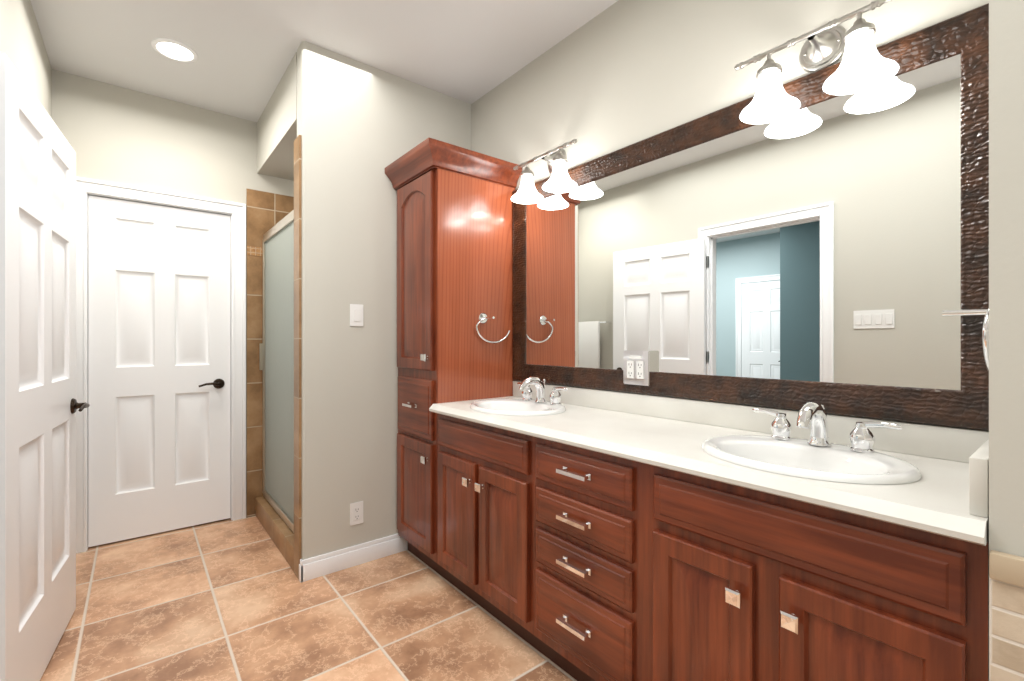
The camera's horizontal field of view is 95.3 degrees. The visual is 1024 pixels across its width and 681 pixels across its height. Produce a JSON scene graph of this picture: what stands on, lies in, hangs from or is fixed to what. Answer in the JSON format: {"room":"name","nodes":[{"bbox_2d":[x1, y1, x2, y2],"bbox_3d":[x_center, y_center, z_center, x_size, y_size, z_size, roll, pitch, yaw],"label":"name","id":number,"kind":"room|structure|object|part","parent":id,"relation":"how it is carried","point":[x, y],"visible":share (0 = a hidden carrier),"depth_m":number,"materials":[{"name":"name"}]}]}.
{"room":"bathroom","nodes":[
{"label":"bathroom","id":0,"kind":"room"},
{"bbox_2d":[0,0,51,117],"bbox_3d":[-0.954,-0.150,0.509,0.120,2.700,5.450,0,0,-39],"label":"wall","id":1,"kind":"structure","parent":0,"point":[22,46],"depth_m":2.00,"materials":[{"name":"paint"}]},
{"bbox_2d":[0,52,89,680],"bbox_3d":[-1.708,0.177,1.705,0.204,2.022,0.867,0,0,-39],"label":"entry door","id":2,"kind":"structure","parent":1,"relation":"in","point":[40,405],"depth_m":1.60,"materials":[{"name":"white wood"}]},
{"bbox_3d":[-1.851,0.283,1.997,0.061,0.066,0.154,0,0,-39],"label":"handle","id":3,"kind":"part","parent":2,"relation":"part of","materials":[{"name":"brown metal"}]},
{"bbox_2d":[52,69,293,203],"bbox_3d":[-1.839,-0.150,3.218,2.139,2.700,0.120,0,0,-39],"label":"wall","id":4,"kind":"structure","parent":0,"point":[116,134],"depth_m":2.86,"materials":[{"name":"paint"}]},
{"bbox_2d":[88,195,230,546],"bbox_3d":[-2.151,0.177,2.892,0.706,2.022,0.094,0,0,-39],"label":"closet door","id":5,"kind":"structure","parent":4,"relation":"in","point":[159,368],"depth_m":2.88,"materials":[{"name":"white wood"}]},
{"bbox_3d":[-1.950,0.285,3.031,0.150,0.066,0.060,0,0,-39],"label":"handle","id":6,"kind":"part","parent":5,"relation":"part of","materials":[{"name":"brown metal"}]},
{"bbox_2d":[76,177,245,552],"bbox_3d":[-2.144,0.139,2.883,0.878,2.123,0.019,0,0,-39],"label":"trim","id":7,"kind":"structure","parent":4,"relation":"attached to","point":[236,210],"depth_m":2.94,"materials":[{"name":"white wood"}]},
{"bbox_2d":[246,189,293,517],"bbox_3d":[-1.383,0.085,3.501,1.072,2.230,0.012,0,0,-39],"label":"tile","id":8,"kind":"structure","parent":4,"relation":"attached to","point":[266,212],"depth_m":3.19,"materials":[{"name":"brown tile"}]},
{"bbox_2d":[247,246,262,255],"bbox_3d":[-1.379,-0.610,3.495,1.072,0.060,0.003,0,0,-39],"label":"band","id":9,"kind":"object","parent":8,"relation":"attached to","point":[255,251],"visible":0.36,"depth_m":3.19,"materials":[{"name":"tile"}]},
{"bbox_2d":[257,52,296,180],"bbox_3d":[-1.045,-1.325,3.132,1.009,0.349,1.010,0,0,-39],"label":"wall","id":10,"kind":"structure","parent":0,"point":[277,129],"depth_m":2.80,"materials":[{"name":"paint"}]},
{"bbox_2d":[40,516,576,680],"bbox_3d":[-0.121,1.225,1.180,2.260,0.050,5.450,0,0,-39],"label":"floor","id":11,"kind":"structure","parent":0,"point":[228,599],"depth_m":1.99,"materials":[{"name":"tile"}]},
{"bbox_2d":[255,496,293,570],"bbox_3d":[-1.388,1.137,2.848,0.142,0.125,0.998,0,0,-39],"label":"shower curb","id":12,"kind":"object","parent":11,"relation":"on","point":[277,528],"visible":0.58,"depth_m":2.75,"materials":[{"name":"tile"}]},
{"bbox_2d":[259,210,293,532],"bbox_3d":[-1.407,0.172,2.841,0.070,1.803,0.982,0,0,-39],"label":"shower door","id":13,"kind":"structure","parent":12,"relation":"on","point":[276,356],"depth_m":2.86,"materials":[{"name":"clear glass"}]},
{"bbox_2d":[385,138,988,680],"bbox_3d":[0.254,0.120,1.861,0.577,2.160,2.354,0,0,-39],"label":"vanity unit","id":14,"kind":"object","parent":11,"relation":"on","point":[581,534],"visible":0.96,"depth_m":1.39,"materials":[{"name":"brown wood"}]},
{"bbox_3d":[-0.326,-0.905,2.581,0.577,0.110,0.504,0,0,-39],"label":"crown","id":15,"kind":"part","parent":14,"relation":"part of","materials":[{"name":"brown wood"}]},
{"bbox_2d":[429,395,988,546],"bbox_3d":[0.406,0.330,1.698,0.543,0.040,1.910,0,0,-39],"label":"countertop","id":16,"kind":"structure","parent":14,"relation":"on","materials":[{"name":"stone"}]},
{"bbox_2d":[469,398,565,439],"bbox_3d":[0.022,0.369,2.143,0.400,0.152,0.492,0,0,-39],"label":"sink","id":17,"kind":"object","parent":16,"relation":"in","point":[507,408],"depth_m":2.06,"materials":[{"name":"white ceramic"}]},
{"bbox_2d":[517,376,568,404],"bbox_3d":[0.098,0.232,2.204,0.164,0.125,0.376,0,0,-39],"label":"faucet","id":18,"kind":"object","parent":16,"relation":"on","point":[555,396],"depth_m":2.21,"materials":[{"name":"silver metal"}]},
{"bbox_2d":[701,434,921,518],"bbox_3d":[0.756,0.369,1.231,0.400,0.152,0.492,0,0,-39],"label":"sink","id":19,"kind":"object","parent":16,"relation":"in","point":[855,468],"depth_m":1.17,"materials":[{"name":"white ceramic"}]},
{"bbox_2d":[752,402,903,452],"bbox_3d":[0.832,0.232,1.292,0.164,0.125,0.376,0,0,-39],"label":"faucet","id":20,"kind":"object","parent":16,"relation":"on","point":[812,416],"depth_m":1.30,"materials":[{"name":"silver metal"}]},
{"bbox_2d":[30,0,617,121],"bbox_3d":[-0.121,-1.525,1.180,2.260,0.050,5.450,0,0,-39],"label":"ceiling","id":21,"kind":"structure","parent":0,"point":[470,51],"depth_m":2.32,"materials":[{"name":"paint"}]},
{"bbox_2d":[151,38,197,61],"bbox_3d":[-1.741,-1.495,2.411,0.196,0.008,0.196,0,0,-39],"label":"recessed light","id":22,"kind":"object","parent":21,"relation":"in","point":[175,51],"depth_m":2.40,"materials":[{"name":"white"}]},
{"bbox_2d":[297,41,470,581],"bbox_3d":[-0.691,-0.150,2.683,1.021,2.700,0.134,0,0,-39],"label":"wall","id":23,"kind":"structure","parent":0,"point":[361,126],"depth_m":2.48,"materials":[{"name":"paint"}]},
{"bbox_2d":[294,135,301,578],"bbox_3d":[-1.093,0.085,2.377,0.012,2.230,0.102,0,0,-39],"label":"tiled wall","id":24,"kind":"structure","parent":23,"relation":"attached to","point":[297,348],"depth_m":2.36,"materials":[{"name":"brown tile"}]},
{"bbox_2d":[299,559,302,582],"bbox_3d":[-1.052,1.147,2.325,0.014,0.105,0.030,0,0,-39],"label":"baseboard","id":25,"kind":"structure","parent":23,"relation":"attached to","point":[300,572],"depth_m":2.31,"materials":[{"name":"white"}]},
{"bbox_2d":[350,501,362,525],"bbox_3d":[-0.830,0.925,2.497,0.072,0.118,0.008,0,0,-39],"label":"electrical outlet plate","id":26,"kind":"object","parent":23,"relation":"attached to","point":[356,512],"visible":1,"depth_m":2.49,"materials":[{"name":"white plastic"}]},
{"bbox_3d":[-0.830,-0.135,2.497,0.072,0.118,0.008,0,0,-39],"label":"light switch plate","id":27,"kind":"part","parent":23,"relation":"part of","materials":[{"name":"white plastic"}]},
{"bbox_2d":[471,0,875,182],"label":"wall","id":28,"kind":"structure","parent":0,"point":[618,75],"depth_m":1.98,"materials":[{"name":"paint"}]},
{"bbox_2d":[511,139,577,203],"bbox_3d":[0.158,-0.844,2.297,0.184,0.245,0.454,0,0,-39],"label":"sconce","id":29,"kind":"object","parent":28,"relation":"attached to","point":[560,180],"visible":1,"depth_m":2.28,"materials":[{"name":"white glass"}]},
{"bbox_3d":[0.078,-0.783,2.384,0.170,0.125,0.170,0,0,-39],"label":"lamp shade","id":30,"kind":"part","parent":29,"relation":"part of","materials":[{"name":"white glass"}]},
{"bbox_3d":[0.226,-0.783,2.200,0.170,0.125,0.170,0,0,-39],"label":"lamp shade","id":31,"kind":"part","parent":29,"relation":"part of","materials":[{"name":"white glass"}]},
{"bbox_2d":[513,3,988,430],"bbox_3d":[0.601,-0.304,1.853,0.048,1.052,1.902,0,0,-39],"label":"mirror","id":32,"kind":"object","parent":28,"relation":"attached to","point":[830,252],"visible":0.98,"depth_m":1.50,"materials":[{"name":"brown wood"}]},
{"bbox_2d":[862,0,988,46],"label":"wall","id":33,"kind":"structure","parent":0,"point":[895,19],"depth_m":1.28,"materials":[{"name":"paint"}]},
{"bbox_2d":[734,0,898,123],"bbox_3d":[0.891,-0.844,1.385,0.184,0.245,0.454,0,0,-39],"label":"sconce","id":34,"kind":"object","parent":33,"relation":"attached to","point":[864,65],"visible":1,"depth_m":1.40,"materials":[{"name":"white glass"}]},
{"bbox_3d":[0.812,-0.783,1.473,0.170,0.125,0.170,0,0,-39],"label":"lamp shade","id":35,"kind":"part","parent":34,"relation":"part of","materials":[{"name":"white glass"}]},
{"bbox_3d":[0.960,-0.783,1.289,0.170,0.125,0.170,0,0,-39],"label":"lamp shade","id":36,"kind":"part","parent":34,"relation":"part of","materials":[{"name":"white glass"}]},
{"bbox_2d":[989,0,1023,680],"bbox_3d":[1.642,-0.150,0.282,0.640,2.700,1.840,0,0,-39],"label":"wall","id":37,"kind":"structure","parent":0,"point":[1006,276],"depth_m":0.78,"materials":[{"name":"paint"}]},
{"bbox_2d":[942,309,988,371],"bbox_3d":[1.022,-0.007,1.025,0.227,0.161,0.095,0,0,-39],"label":"towel ring","id":38,"kind":"object","parent":37,"relation":"attached to","point":[985,330],"visible":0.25,"depth_m":0.96,"materials":[{"name":"silver metal"}]},
{"bbox_2d":[989,550,1023,587],"bbox_3d":[1.385,0.378,0.074,0.022,0.045,1.838,0,0,-39],"label":"trim","id":39,"kind":"structure","parent":37,"relation":"attached to","point":[1006,568],"depth_m":0.77,"materials":[{"name":"beige"}]},
{"bbox_2d":[990,578,1023,675],"bbox_3d":[1.389,0.472,0.077,0.012,0.145,1.838,0,0,-39],"label":"tile","id":40,"kind":"object","parent":37,"relation":"attached to","point":[1006,625],"visible":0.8,"depth_m":0.77,"materials":[{"name":"beige tile"}]},
{"bbox_2d":[990,663,1023,680],"bbox_3d":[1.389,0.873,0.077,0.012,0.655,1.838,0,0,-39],"label":"tub","id":41,"kind":"object","parent":37,"relation":"attached to","point":[998,673],"visible":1,"depth_m":0.78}
]}

